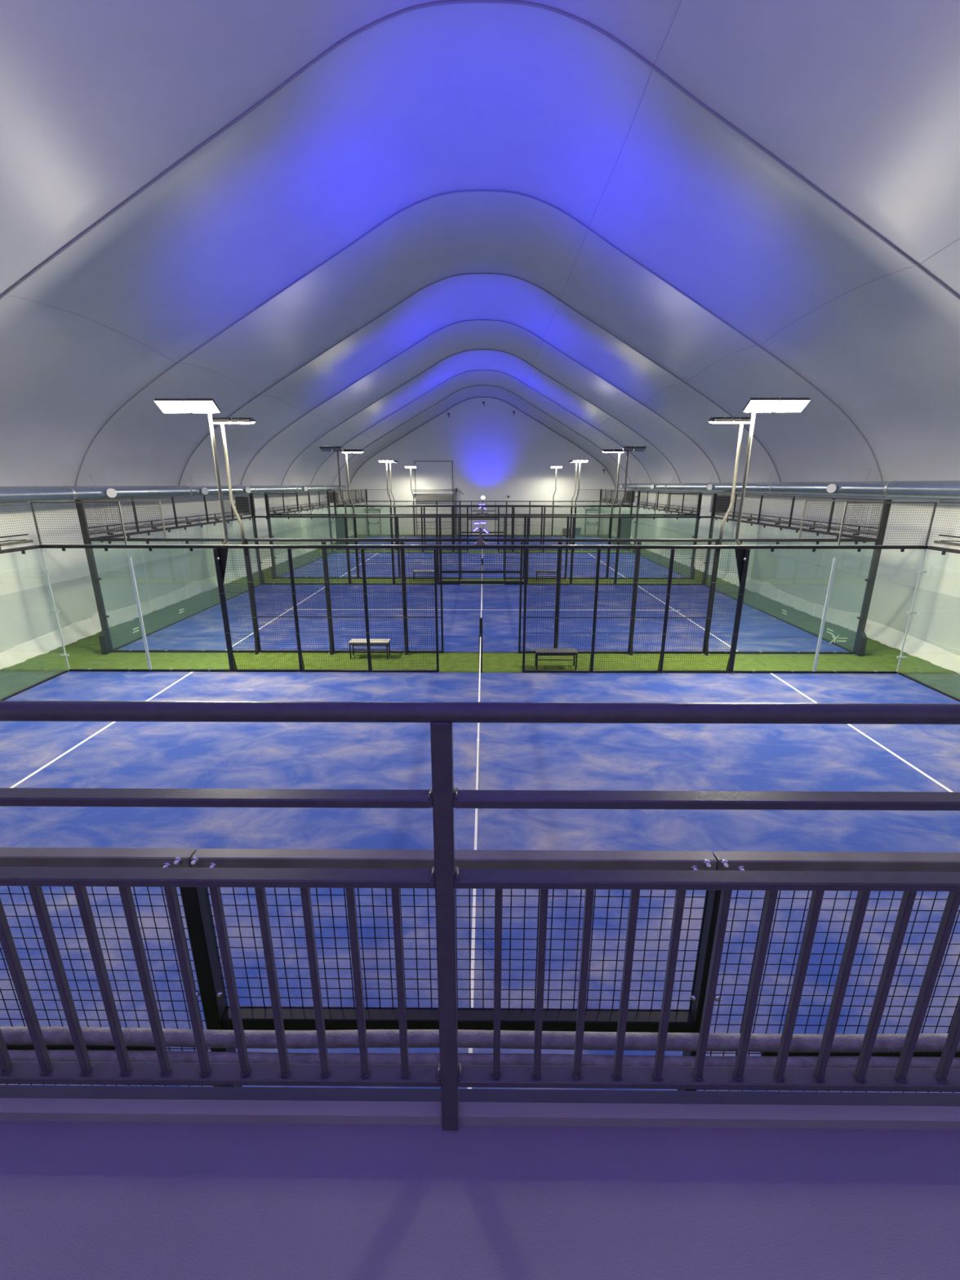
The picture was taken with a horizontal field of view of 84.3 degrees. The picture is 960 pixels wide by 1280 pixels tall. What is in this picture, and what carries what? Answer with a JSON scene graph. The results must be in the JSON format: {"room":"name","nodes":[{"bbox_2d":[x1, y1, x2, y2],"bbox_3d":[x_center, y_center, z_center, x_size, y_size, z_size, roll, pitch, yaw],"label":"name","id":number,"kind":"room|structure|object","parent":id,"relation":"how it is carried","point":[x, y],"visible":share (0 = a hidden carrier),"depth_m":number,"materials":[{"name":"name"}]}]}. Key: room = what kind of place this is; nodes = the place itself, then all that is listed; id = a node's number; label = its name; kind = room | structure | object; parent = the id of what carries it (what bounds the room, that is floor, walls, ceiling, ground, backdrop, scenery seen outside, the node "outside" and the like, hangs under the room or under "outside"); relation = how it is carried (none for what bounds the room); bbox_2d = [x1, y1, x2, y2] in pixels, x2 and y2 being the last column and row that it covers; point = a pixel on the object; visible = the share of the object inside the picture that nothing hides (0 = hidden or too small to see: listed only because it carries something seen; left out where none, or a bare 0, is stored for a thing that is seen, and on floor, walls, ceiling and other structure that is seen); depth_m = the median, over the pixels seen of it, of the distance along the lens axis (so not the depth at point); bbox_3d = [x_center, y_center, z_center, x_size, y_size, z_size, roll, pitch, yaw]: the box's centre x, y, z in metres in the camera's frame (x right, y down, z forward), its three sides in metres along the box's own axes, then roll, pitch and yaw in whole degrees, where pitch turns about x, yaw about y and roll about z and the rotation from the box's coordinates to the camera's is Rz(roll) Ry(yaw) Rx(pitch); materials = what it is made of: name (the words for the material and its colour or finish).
{"room":"sports hall","nodes":[
{"label":"sports hall","id":0,"kind":"room"},
{"bbox_2d":[0,488,351,653],"bbox_3d":[-11.936,-4.182,22.604,0.070,4.020,52.750,0,16,0],"label":"wall","id":1,"kind":"structure","parent":0,"point":[26,604],"depth_m":17.31,"materials":[{"name":"fabric"}]},
{"bbox_2d":[0,528,354,669],"bbox_3d":[-11.740,-2.513,23.091,0.397,0.518,52.750,0,16,0],"label":"baseboard","id":2,"kind":"structure","parent":1,"relation":"attached to","point":[71,633],"depth_m":17.17,"materials":[{"name":"fabric"}]},
{"bbox_2d":[0,0,959,499],"bbox_3d":[-0.036,-9.789,20.719,23.887,7.840,53.036,0,16,0],"label":"ceiling","id":3,"kind":"structure","parent":0,"point":[860,99],"depth_m":11.43,"materials":[{"name":"white fabric"}]},
{"bbox_2d":[0,473,346,503],"bbox_3d":[-11.168,-5.769,19.946,0.627,0.766,48.450,0,16,0],"label":"pipe","id":4,"kind":"object","parent":3,"relation":"hanging from","point":[55,493],"visible":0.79,"depth_m":16.34,"materials":[{"name":"metal"}]},
{"bbox_2d":[234,494,255,513],"bbox_3d":[-11.174,-6.377,24.879,0.950,0.855,0.640,0,16,0],"label":"heater","id":5,"kind":"object","parent":4,"relation":"hanging from","point":[246,500],"visible":0.64,"depth_m":24.60,"materials":[{"name":"metal"}]},
{"bbox_2d":[324,491,339,502],"bbox_3d":[-11.103,-10.699,39.660,0.950,0.855,0.640,0,16,0],"label":"heater","id":6,"kind":"object","parent":4,"relation":"hanging from","point":[331,494],"visible":0.51,"depth_m":39.40,"materials":[{"name":"metal"}]},
{"bbox_2d":[617,468,959,498],"bbox_3d":[11.102,-5.845,19.741,0.627,0.766,48.450,0,16,0],"label":"pipe","id":7,"kind":"object","parent":3,"relation":"hanging from","point":[927,489],"visible":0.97,"depth_m":16.34,"materials":[{"name":"metal"}]},
{"bbox_2d":[624,488,637,502],"bbox_3d":[11.287,-10.736,39.466,0.950,0.935,0.640,0,16,0],"label":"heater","id":8,"kind":"object","parent":7,"relation":"hanging from","point":[628,495],"visible":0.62,"depth_m":39.22,"materials":[{"name":"metal"}]},
{"bbox_2d":[709,492,733,513],"bbox_3d":[11.264,-6.357,24.492,0.950,0.935,0.640,0,16,0],"label":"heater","id":9,"kind":"object","parent":7,"relation":"hanging from","point":[728,497],"visible":0.59,"depth_m":24.23,"materials":[{"name":"metal"}]},
{"bbox_2d":[0,534,959,698],"bbox_3d":[-0.036,-2.131,23.107,24.030,0.200,52.950,0,16,0],"label":"floor","id":10,"kind":"structure","parent":0,"point":[84,653],"depth_m":13.89,"materials":[{"name":"green carpet"}]},
{"bbox_2d":[0,501,67,700],"bbox_3d":[-10.103,0.302,7.303,0.225,4.000,10.394,0,16,0],"label":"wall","id":11,"kind":"structure","parent":10,"relation":"on","point":[23,548],"depth_m":11.51,"materials":[{"name":"metal"}]},
{"bbox_2d":[0,539,33,546],"bbox_3d":[-10.126,-0.782,6.986,0.060,0.060,10.310,0,16,0],"label":"cable tray","id":12,"kind":"object","parent":11,"relation":"on","point":[15,540],"depth_m":11.49,"materials":[{"name":"grey metal"}]},
{"bbox_2d":[82,493,262,649],"bbox_3d":[-10.011,-3.018,18.657,0.225,4.000,10.114,0,16,0],"label":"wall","id":13,"kind":"structure","parent":10,"relation":"on","point":[216,519],"depth_m":17.08,"materials":[{"name":"metal"}]},
{"bbox_2d":[89,513,250,535],"bbox_3d":[-10.033,-4.102,18.340,0.060,0.060,10.030,0,16,0],"label":"cable tray","id":14,"kind":"object","parent":13,"relation":"on","point":[215,518],"depth_m":17.78,"materials":[{"name":"grey metal"}]},
{"bbox_2d":[265,490,332,576],"bbox_3d":[-9.918,-6.316,29.934,0.225,4.000,10.013,0,16,0],"label":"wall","id":15,"kind":"structure","parent":10,"relation":"on","point":[313,506],"depth_m":28.91,"materials":[{"name":"metal"}]},
{"bbox_2d":[271,503,328,511],"bbox_3d":[-9.941,-7.400,29.617,0.060,0.060,9.930,0,16,0],"label":"cable tray","id":16,"kind":"object","parent":15,"relation":"on","point":[313,506],"depth_m":29.39,"materials":[{"name":"grey metal"}]},
{"bbox_2d":[335,488,368,544],"bbox_3d":[-9.827,-9.564,41.044,0.225,4.000,9.963,0,16,0],"label":"fence","id":17,"kind":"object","parent":10,"relation":"on","point":[356,500],"depth_m":40.70,"materials":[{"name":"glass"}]},
{"bbox_2d":[348,639,390,658],"bbox_3d":[-2.876,0.233,13.866,1.020,0.450,0.340,0,16,0],"label":"bench","id":18,"kind":"object","parent":10,"relation":"on","point":[356,641],"visible":0.84,"depth_m":13.82,"materials":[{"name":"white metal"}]},
{"bbox_2d":[413,569,434,580],"bbox_3d":[-2.634,-3.059,25.123,1.050,0.450,0.340,0,16,0],"label":"bench","id":19,"kind":"object","parent":10,"relation":"on","point":[420,571],"visible":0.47,"depth_m":24.97,"materials":[{"name":"black metal"}]},
{"bbox_2d":[0,671,959,1093],"bbox_3d":[-0.026,2.236,7.786,19.930,0.016,10.340,0,16,0],"label":"court","id":20,"kind":"object","parent":10,"relation":"on","point":[630,757],"visible":0.48,"depth_m":7.17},
{"bbox_2d":[467,634,484,1088],"bbox_3d":[0.004,1.776,7.651,0.140,0.943,10.390,0,16,0],"label":"net","id":21,"kind":"object","parent":20,"relation":"on","point":[474,891],"visible":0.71,"depth_m":5.42,"materials":[{"name":"white fabric"}]},
{"bbox_2d":[0,847,959,1093],"bbox_3d":[-0.067,1.796,2.221,20.000,3.985,0.096,0,16,0],"label":"fence","id":22,"kind":"object","parent":10,"relation":"on","point":[196,902],"visible":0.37,"depth_m":2.03,"materials":[{"name":"metal"}]},
{"bbox_2d":[117,584,848,652],"bbox_3d":[0.067,-1.084,19.140,19.930,0.016,10.060,0,16,0],"label":"court","id":23,"kind":"object","parent":10,"relation":"on","point":[758,631],"visible":0.7,"depth_m":17.18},
{"bbox_2d":[479,564,484,634],"bbox_3d":[0.097,-1.545,19.005,0.140,0.943,10.110,0,16,0],"label":"net","id":24,"kind":"object","parent":23,"relation":"on","point":[481,626],"visible":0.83,"depth_m":14.14,"materials":[{"name":"white fabric"}]},
{"bbox_2d":[248,493,717,585],"bbox_3d":[0.107,-4.442,23.529,20.220,4.000,0.280,0,16,0],"label":"fence","id":25,"kind":"object","parent":10,"relation":"on","point":[252,507],"visible":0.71,"depth_m":23.37,"materials":[{"name":"black metal"}]},
{"bbox_2d":[319,445,347,520],"bbox_3d":[-6.303,-6.714,22.886,1.000,3.121,0.342,0,16,0],"label":"floodlight mast","id":26,"kind":"object","parent":25,"relation":"attached to","point":[322,448],"visible":1,"depth_m":22.55,"materials":[{"name":"black metal"}]},
{"bbox_2d":[320,448,332,451],"bbox_3d":[-6.538,-8.063,22.483,0.427,0.125,0.307,0,16,0],"label":"lamp","id":27,"kind":"object","parent":26,"relation":"attached to","point":[322,449],"depth_m":22.46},
{"bbox_2d":[331,448,342,451],"bbox_3d":[-6.068,-8.062,22.480,0.427,0.125,0.307,0,16,0],"label":"lamp","id":28,"kind":"object","parent":26,"relation":"attached to","point":[332,449],"depth_m":22.46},
{"bbox_2d":[476,503,488,515],"bbox_3d":[0.106,-5.669,23.087,0.520,0.509,0.112,0,16,0],"label":"uplight","id":29,"kind":"object","parent":25,"relation":"on","point":[482,513],"visible":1,"depth_m":23.05,"materials":[{"name":"metal"}]},
{"bbox_2d":[617,445,646,519],"bbox_3d":[6.517,-6.686,22.789,1.000,3.121,0.342,0,16,0],"label":"floodlight mast","id":30,"kind":"object","parent":25,"relation":"attached to","point":[627,448],"visible":1,"depth_m":22.47,"materials":[{"name":"black metal"}]},
{"bbox_2d":[622,448,634,451],"bbox_3d":[6.282,-8.035,22.387,0.427,0.125,0.307,0,16,0],"label":"lamp","id":31,"kind":"object","parent":30,"relation":"attached to","point":[624,449],"depth_m":22.37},
{"bbox_2d":[634,448,645,451],"bbox_3d":[6.752,-8.034,22.383,0.427,0.125,0.307,0,16,0],"label":"lamp","id":32,"kind":"object","parent":30,"relation":"attached to","point":[635,449],"depth_m":22.37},
{"bbox_2d":[264,492,702,578],"bbox_3d":[0.119,-4.861,24.959,20.220,4.000,0.280,0,16,0],"label":"fence","id":33,"kind":"object","parent":10,"relation":"on","point":[266,498],"visible":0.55,"depth_m":24.91,"materials":[{"name":"black metal"}]},
{"bbox_2d":[342,448,363,519],"bbox_3d":[-5.761,-7.136,24.373,1.000,3.097,0.345,0,16,0],"label":"floodlight mast","id":34,"kind":"object","parent":33,"relation":"attached to","point":[345,451],"visible":0.92,"depth_m":24.05,"materials":[{"name":"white metal"}]},
{"bbox_2d":[602,448,624,519],"bbox_3d":[5.999,-7.110,24.284,1.000,3.097,0.345,0,16,0],"label":"floodlight mast","id":35,"kind":"object","parent":33,"relation":"attached to","point":[605,451],"visible":0.91,"depth_m":23.94,"materials":[{"name":"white metal"}]},
{"bbox_2d":[364,488,601,536],"bbox_3d":[0.290,-10.968,45.844,20.220,4.000,0.280,0,16,0],"label":"fence","id":36,"kind":"object","parent":10,"relation":"on","point":[600,493],"visible":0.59,"depth_m":45.59,"materials":[{"name":"black metal"}]},
{"bbox_2d":[404,465,416,503],"bbox_3d":[-5.870,-13.239,45.199,1.000,3.121,0.342,0,16,0],"label":"floodlight mast","id":37,"kind":"object","parent":36,"relation":"attached to","point":[406,466],"visible":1,"depth_m":44.95,"materials":[{"name":"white metal"}]},
{"bbox_2d":[550,465,562,501],"bbox_3d":[6.449,-13.211,45.106,1.000,3.121,0.342,0,16,0],"label":"floodlight mast","id":38,"kind":"object","parent":36,"relation":"attached to","point":[552,466],"visible":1,"depth_m":44.83,"materials":[{"name":"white metal"}]},
{"bbox_2d":[30,502,937,673],"bbox_3d":[0.015,-1.149,12.292,20.170,3.985,0.220,0,16,0],"label":"fence","id":39,"kind":"object","parent":10,"relation":"on","point":[233,666],"visible":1,"depth_m":12.23,"materials":[{"name":"black metal"}]},
{"bbox_2d":[154,398,228,581],"bbox_3d":[-6.185,-3.177,11.740,1.220,3.989,0.317,0,16,0],"label":"floodlight mast","id":40,"kind":"object","parent":39,"relation":"attached to","point":[208,406],"visible":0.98,"depth_m":11.28,"materials":[{"name":"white metal"}]},
{"bbox_2d":[155,401,190,413],"bbox_3d":[-6.495,-4.923,11.214,0.582,0.195,0.268,0,16,0],"label":"lamp","id":41,"kind":"object","parent":40,"relation":"attached to","point":[166,406],"depth_m":11.18,"materials":[{"name":"white plastic"}]},
{"bbox_2d":[184,401,218,413],"bbox_3d":[-5.875,-4.921,11.209,0.582,0.195,0.268,0,16,0],"label":"lamp","id":42,"kind":"object","parent":40,"relation":"attached to","point":[193,406],"depth_m":11.18,"materials":[{"name":"white plastic"}]},
{"bbox_2d":[469,521,492,545],"bbox_3d":[0.015,-2.388,11.867,0.520,0.509,0.112,0,16,0],"label":"uplight","id":43,"kind":"object","parent":39,"relation":"on","point":[480,542],"visible":1,"depth_m":11.84,"materials":[{"name":"metal"}]},
{"bbox_2d":[734,397,810,581],"bbox_3d":[6.215,-3.150,11.646,1.220,3.989,0.317,0,16,0],"label":"floodlight mast","id":44,"kind":"object","parent":39,"relation":"attached to","point":[754,405],"visible":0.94,"depth_m":11.18,"materials":[{"name":"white metal"}]},
{"bbox_2d":[744,400,778,412],"bbox_3d":[5.905,-4.896,11.120,0.582,0.195,0.268,0,16,0],"label":"lamp","id":45,"kind":"object","parent":44,"relation":"attached to","point":[752,406],"depth_m":11.09,"materials":[{"name":"white plastic"}]},
{"bbox_2d":[773,400,808,412],"bbox_3d":[6.525,-4.894,11.116,0.582,0.195,0.268,0,16,0],"label":"lamp","id":46,"kind":"object","parent":44,"relation":"attached to","point":[782,406],"depth_m":11.08,"materials":[{"name":"white plastic"}]},
{"bbox_2d":[75,498,892,656],"bbox_3d":[0.026,-1.549,13.633,20.220,4.000,0.280,0,16,0],"label":"fence","id":47,"kind":"object","parent":10,"relation":"on","point":[860,641],"visible":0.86,"depth_m":13.76,"materials":[{"name":"black metal"}]},
{"bbox_2d":[212,417,255,544],"bbox_3d":[-5.883,-3.824,13.048,1.000,3.097,0.345,0,16,0],"label":"floodlight mast","id":48,"kind":"object","parent":47,"relation":"attached to","point":[220,420],"visible":0.88,"depth_m":12.72,"materials":[{"name":"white metal"}]},
{"bbox_2d":[213,422,232,423],"bbox_3d":[-6.118,-5.185,12.656,0.427,0.071,0.321,0,16,0],"label":"lamp","id":49,"kind":"object","parent":48,"relation":"attached to","point":[213,422],"depth_m":12.53,"materials":[{"name":"white plastic"}]},
{"bbox_2d":[231,422,254,423],"bbox_3d":[-5.648,-5.184,12.652,0.427,0.071,0.321,0,16,0],"label":"lamp","id":50,"kind":"object","parent":48,"relation":"attached to","point":[232,422],"depth_m":12.52,"materials":[{"name":"white plastic"}]},
{"bbox_2d":[708,417,751,545],"bbox_3d":[5.936,-3.798,12.959,1.000,3.097,0.345,0,16,0],"label":"floodlight mast","id":51,"kind":"object","parent":47,"relation":"attached to","point":[741,420],"visible":0.91,"depth_m":12.63,"materials":[{"name":"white metal"}]},
{"bbox_2d":[708,421,731,423],"bbox_3d":[5.701,-5.159,12.566,0.427,0.071,0.321,0,16,0],"label":"lamp","id":52,"kind":"object","parent":51,"relation":"attached to","point":[713,422],"depth_m":12.43,"materials":[{"name":"white plastic"}]},
{"bbox_2d":[731,422,751,423],"bbox_3d":[6.171,-5.158,12.563,0.427,0.071,0.321,0,16,0],"label":"lamp","id":53,"kind":"object","parent":51,"relation":"attached to","point":[731,422],"depth_m":12.44,"materials":[{"name":"white plastic"}]},
{"bbox_2d":[326,490,640,552],"bbox_3d":[0.199,-7.726,34.758,20.220,4.000,0.280,0,16,0],"label":"fence","id":54,"kind":"object","parent":10,"relation":"on","point":[493,511],"visible":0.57,"depth_m":34.52,"materials":[{"name":"black metal"}]},
{"bbox_2d":[378,458,394,506],"bbox_3d":[-5.961,-9.997,34.113,1.000,3.121,0.342,0,16,0],"label":"floodlight mast","id":55,"kind":"object","parent":54,"relation":"attached to","point":[380,460],"visible":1,"depth_m":33.84,"materials":[{"name":"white metal"}]},
{"bbox_2d":[480,495,487,506],"bbox_3d":[0.198,-9.008,34.300,0.473,0.625,0.278,9,18,28],"label":"uplight","id":56,"kind":"object","parent":54,"relation":"on","point":[482,497],"visible":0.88,"depth_m":34.22,"materials":[{"name":"metal"}]},
{"bbox_2d":[572,458,587,506],"bbox_3d":[6.359,-9.970,34.020,1.000,3.121,0.342,0,16,0],"label":"floodlight mast","id":57,"kind":"object","parent":54,"relation":"attached to","point":[577,460],"visible":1,"depth_m":33.78,"materials":[{"name":"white metal"}]},
{"bbox_2d":[333,490,634,551],"bbox_3d":[0.210,-8.116,36.092,20.220,4.000,0.280,0,16,0],"label":"fence","id":58,"kind":"object","parent":10,"relation":"on","point":[334,492],"visible":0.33,"depth_m":36.19,"materials":[{"name":"black metal"}]},
{"bbox_2d":[382,460,397,508],"bbox_3d":[-5.950,-10.392,35.508,1.000,3.097,0.345,0,16,0],"label":"floodlight mast","id":59,"kind":"object","parent":58,"relation":"attached to","point":[394,461],"visible":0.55,"depth_m":35.34,"materials":[{"name":"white metal"}]},
{"bbox_2d":[568,460,583,506],"bbox_3d":[6.370,-10.365,35.416,1.000,3.097,0.345,0,16,0],"label":"floodlight mast","id":60,"kind":"object","parent":58,"relation":"attached to","point":[570,461],"visible":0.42,"depth_m":35.21,"materials":[{"name":"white metal"}]},
{"bbox_2d":[282,552,687,578],"bbox_3d":[0.159,-4.382,30.418,19.930,0.016,9.960,0,16,0],"label":"court","id":61,"kind":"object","parent":10,"relation":"on","point":[465,557],"visible":0.41,"depth_m":29.47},
{"bbox_2d":[352,536,624,550],"bbox_3d":[0.250,-7.630,41.527,19.930,0.016,9.910,0,16,0],"label":"court","id":62,"kind":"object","parent":10,"relation":"on","point":[462,537],"visible":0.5,"depth_m":42.21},
{"bbox_2d":[535,570,556,581],"bbox_3d":[3.166,-3.046,25.079,1.050,0.450,0.340,0,16,0],"label":"bench","id":63,"kind":"object","parent":10,"relation":"on","point":[538,571],"visible":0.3,"depth_m":24.87,"materials":[{"name":"black metal"}]},
{"bbox_2d":[534,648,577,670],"bbox_3d":[1.867,0.468,13.062,1.020,0.450,0.340,0,16,0],"label":"bench","id":64,"kind":"object","parent":10,"relation":"on","point":[541,651],"visible":0.73,"depth_m":12.94,"materials":[{"name":"black metal"}]},
{"bbox_2d":[562,525,569,535],"bbox_3d":[7.783,-9.876,47.425,0.767,1.017,0.740,0,16,0],"label":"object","id":65,"kind":"structure","parent":10,"relation":"on","point":[564,530],"depth_m":47.16,"materials":[{"name":"white plastic"}]},
{"bbox_2d":[575,527,581,535],"bbox_3d":[8.660,-9.726,47.513,0.720,0.680,0.700,0,16,0],"label":"storage bin","id":66,"kind":"object","parent":10,"relation":"on","point":[576,528],"visible":0.53,"depth_m":47.23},
{"bbox_2d":[597,488,631,549],"bbox_3d":[10.327,-9.520,40.892,0.225,4.000,9.963,0,16,0],"label":"fence","id":67,"kind":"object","parent":10,"relation":"on","point":[610,500],"depth_m":40.45,"materials":[{"name":"metal"}]},
{"bbox_2d":[633,490,701,577],"bbox_3d":[10.236,-6.271,29.783,0.225,4.000,10.013,0,16,0],"label":"fence","id":68,"kind":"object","parent":10,"relation":"on","point":[658,497],"depth_m":28.98,"materials":[{"name":"metal"}]},
{"bbox_2d":[639,504,696,512],"bbox_3d":[10.259,-7.356,29.465,0.060,0.060,9.930,0,16,0],"label":"cable tray","id":69,"kind":"object","parent":68,"relation":"on","point":[653,506],"depth_m":28.98,"materials":[{"name":"grey metal"}]},
{"bbox_2d":[703,493,881,651],"bbox_3d":[10.144,-2.973,18.505,0.225,4.000,10.114,0,16,0],"label":"fence","id":70,"kind":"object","parent":10,"relation":"on","point":[748,519],"depth_m":16.99,"materials":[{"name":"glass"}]},
{"bbox_2d":[714,513,876,535],"bbox_3d":[10.166,-4.058,18.188,0.060,0.060,10.030,0,16,0],"label":"cable tray","id":71,"kind":"object","parent":70,"relation":"on","point":[751,517],"depth_m":17.47,"materials":[{"name":"grey metal"}]},
{"bbox_2d":[864,622,870,633],"bbox_3d":[11.601,-0.336,16.013,0.221,0.343,0.332,0,16,0],"label":"box","id":72,"kind":"object","parent":10,"relation":"on","point":[867,626],"visible":0.19,"depth_m":15.93,"materials":[{"name":"white plastic"}]},
{"bbox_2d":[897,501,959,702],"bbox_3d":[10.051,0.347,7.151,0.225,4.000,10.394,0,16,0],"label":"fence","id":73,"kind":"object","parent":10,"relation":"on","point":[944,550],"depth_m":11.45,"materials":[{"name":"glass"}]},
{"bbox_2d":[933,540,959,546],"bbox_3d":[10.073,-0.738,6.834,0.060,0.060,10.310,0,16,0],"label":"cable tray","id":74,"kind":"object","parent":73,"relation":"on","point":[944,541],"depth_m":11.41,"materials":[{"name":"grey metal"}]},
{"bbox_2d":[349,397,615,534],"bbox_3d":[0.171,-15.181,46.821,23.830,11.540,0.100,0,16,0],"label":"wall","id":75,"kind":"structure","parent":0,"point":[496,453],"depth_m":46.74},
{"bbox_2d":[0,293,386,446],"bbox_3d":[-8.421,-9.594,20.845,0.166,0.274,53.038,0,16,0],"label":"trim","id":76,"kind":"structure","parent":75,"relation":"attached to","point":[0,293],"depth_m":13.31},
{"bbox_2d":[364,506,382,534],"bbox_3d":[-9.645,-10.809,47.972,1.440,2.500,0.300,0,16,0],"label":"door","id":77,"kind":"structure","parent":75,"relation":"in","point":[372,510],"depth_m":48.08,"materials":[{"name":"white"}]},
{"bbox_2d":[412,460,457,534],"bbox_3d":[-4.055,-12.651,47.361,3.880,6.380,0.350,0,16,0],"label":"door","id":78,"kind":"structure","parent":75,"relation":"in","point":[433,479],"depth_m":47.16,"materials":[{"name":"white plastic"}]},
{"bbox_2d":[349,396,615,488],"bbox_3d":[0.171,-17.077,46.184,23.849,7.563,0.052,0,16,0],"label":"trim","id":79,"kind":"structure","parent":75,"relation":"attached to","point":[476,397],"depth_m":45.87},
{"bbox_2d":[583,506,601,533],"bbox_3d":[10.155,-10.765,47.823,1.440,2.500,0.300,0,16,0],"label":"door","id":80,"kind":"structure","parent":75,"relation":"in","point":[593,510],"depth_m":47.92,"materials":[{"name":"clear glass"}]},
{"bbox_2d":[515,0,682,406],"bbox_3d":[2.919,-12.591,19.876,0.164,0.276,53.038,0,16,0],"label":"trim","id":81,"kind":"structure","parent":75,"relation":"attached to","point":[681,0],"depth_m":10.56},
{"bbox_2d":[574,238,959,437],"bbox_3d":[7.730,-9.950,20.608,0.165,0.275,53.038,0,16,0],"label":"trim","id":82,"kind":"structure","parent":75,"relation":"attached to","point":[958,238],"depth_m":11.80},
{"bbox_2d":[612,488,959,655],"bbox_3d":[11.864,-4.130,22.425,0.070,4.020,52.750,0,16,0],"label":"wall","id":83,"kind":"structure","parent":0,"point":[804,574],"depth_m":17.03,"materials":[{"name":"fabric"}]},
{"bbox_2d":[75,189,884,497],"bbox_3d":[-0.088,-7.827,14.539,23.853,7.560,0.038,0,16,0],"label":"trim","id":84,"kind":"structure","parent":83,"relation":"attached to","point":[472,190],"depth_m":14.17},
{"bbox_2d":[0,0,959,300],"bbox_3d":[-0.131,-6.283,9.260,23.853,7.560,0.038,0,16,0],"label":"roof rib","id":85,"kind":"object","parent":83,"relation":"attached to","point":[449,2],"depth_m":8.61,"materials":[{"name":"grey metal"}]},
{"bbox_2d":[178,272,782,493],"bbox_3d":[-0.045,-9.371,19.818,23.853,7.560,0.038,0,16,0],"label":"trim","id":86,"kind":"structure","parent":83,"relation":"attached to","point":[471,273],"depth_m":19.43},
{"bbox_2d":[240,319,722,492],"bbox_3d":[-0.002,-10.914,25.096,23.853,7.560,0.038,0,16,0],"label":"trim","id":87,"kind":"structure","parent":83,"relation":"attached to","point":[474,319],"depth_m":24.77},
{"bbox_2d":[280,349,682,491],"bbox_3d":[0.041,-12.458,30.375,23.853,7.560,0.038,0,16,0],"label":"trim","id":88,"kind":"structure","parent":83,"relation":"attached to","point":[471,349],"depth_m":30.06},
{"bbox_2d":[310,369,653,490],"bbox_3d":[0.085,-14.002,35.654,23.853,7.560,0.038,0,16,0],"label":"trim","id":89,"kind":"structure","parent":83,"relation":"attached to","point":[476,370],"depth_m":35.30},
{"bbox_2d":[332,385,632,489],"bbox_3d":[0.128,-15.545,40.933,23.853,7.560,0.038,0,16,0],"label":"trim","id":90,"kind":"structure","parent":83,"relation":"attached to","point":[473,385],"depth_m":40.56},
{"bbox_2d":[611,528,959,674],"bbox_3d":[11.667,-2.461,22.914,0.397,0.518,52.750,0,16,0],"label":"baseboard","id":91,"kind":"structure","parent":83,"relation":"attached to","point":[886,635],"depth_m":16.93,"materials":[{"name":"fabric"}]},
{"bbox_3d":[-0.244,-0.349,-3.903,23.830,11.540,0.100,0,16,0],"label":"wall","id":92,"kind":"structure","parent":0,"visible":0},
{"bbox_2d":[0,1120,959,1279],"bbox_3d":[-0.226,1.902,-0.841,23.830,0.160,4.515,0,16,0],"label":"deck","id":93,"kind":"object","parent":92,"relation":"attached to","point":[79,1200],"visible":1,"depth_m":1.16,"materials":[{"name":"paint"}]},
{"bbox_2d":[0,700,959,1130],"bbox_3d":[-0.073,0.654,1.153,12.000,1.118,0.040,0,16,0],"label":"guard rail","id":94,"kind":"object","parent":93,"relation":"on","point":[442,797],"visible":1,"depth_m":1.12,"materials":[{"name":"metal"}]},
{"bbox_2d":[0,1097,959,1129],"bbox_3d":[-0.208,1.250,1.337,23.830,0.190,0.032,0,16,0],"label":"trim","id":95,"kind":"structure","parent":92,"relation":"attached to","point":[18,1109],"depth_m":1.30,"materials":[{"name":"paint"}]},
{"bbox_2d":[0,1084,959,1106],"bbox_3d":[-0.207,1.334,1.416,23.830,0.265,0.073,0,16,0],"label":"trim","id":96,"kind":"structure","parent":92,"relation":"attached to","point":[143,1092],"depth_m":1.40,"materials":[{"name":"paint"}]},
{"bbox_2d":[5,1044,959,1057],"bbox_3d":[-0.071,1.397,1.620,10.000,0.040,0.326,0,16,0],"label":"bracket","id":97,"kind":"object","parent":92,"relation":"attached to","point":[8,1046],"visible":0.1,"depth_m":1.74,"materials":[{"name":"black metal"}]},
{"bbox_2d":[0,1026,959,1053],"bbox_3d":[-0.070,1.272,1.688,10.000,0.051,0.053,0,16,0],"label":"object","id":98,"kind":"object","parent":97,"relation":"attached to","point":[93,1036],"visible":0.75,"depth_m":1.67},
{"bbox_2d":[7,1049,959,1069],"bbox_3d":[-0.070,1.317,1.659,10.000,0.037,0.041,0,16,0],"label":"beam","id":99,"kind":"structure","parent":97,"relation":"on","point":[55,1055],"depth_m":1.65,"materials":[{"name":"black metal"}]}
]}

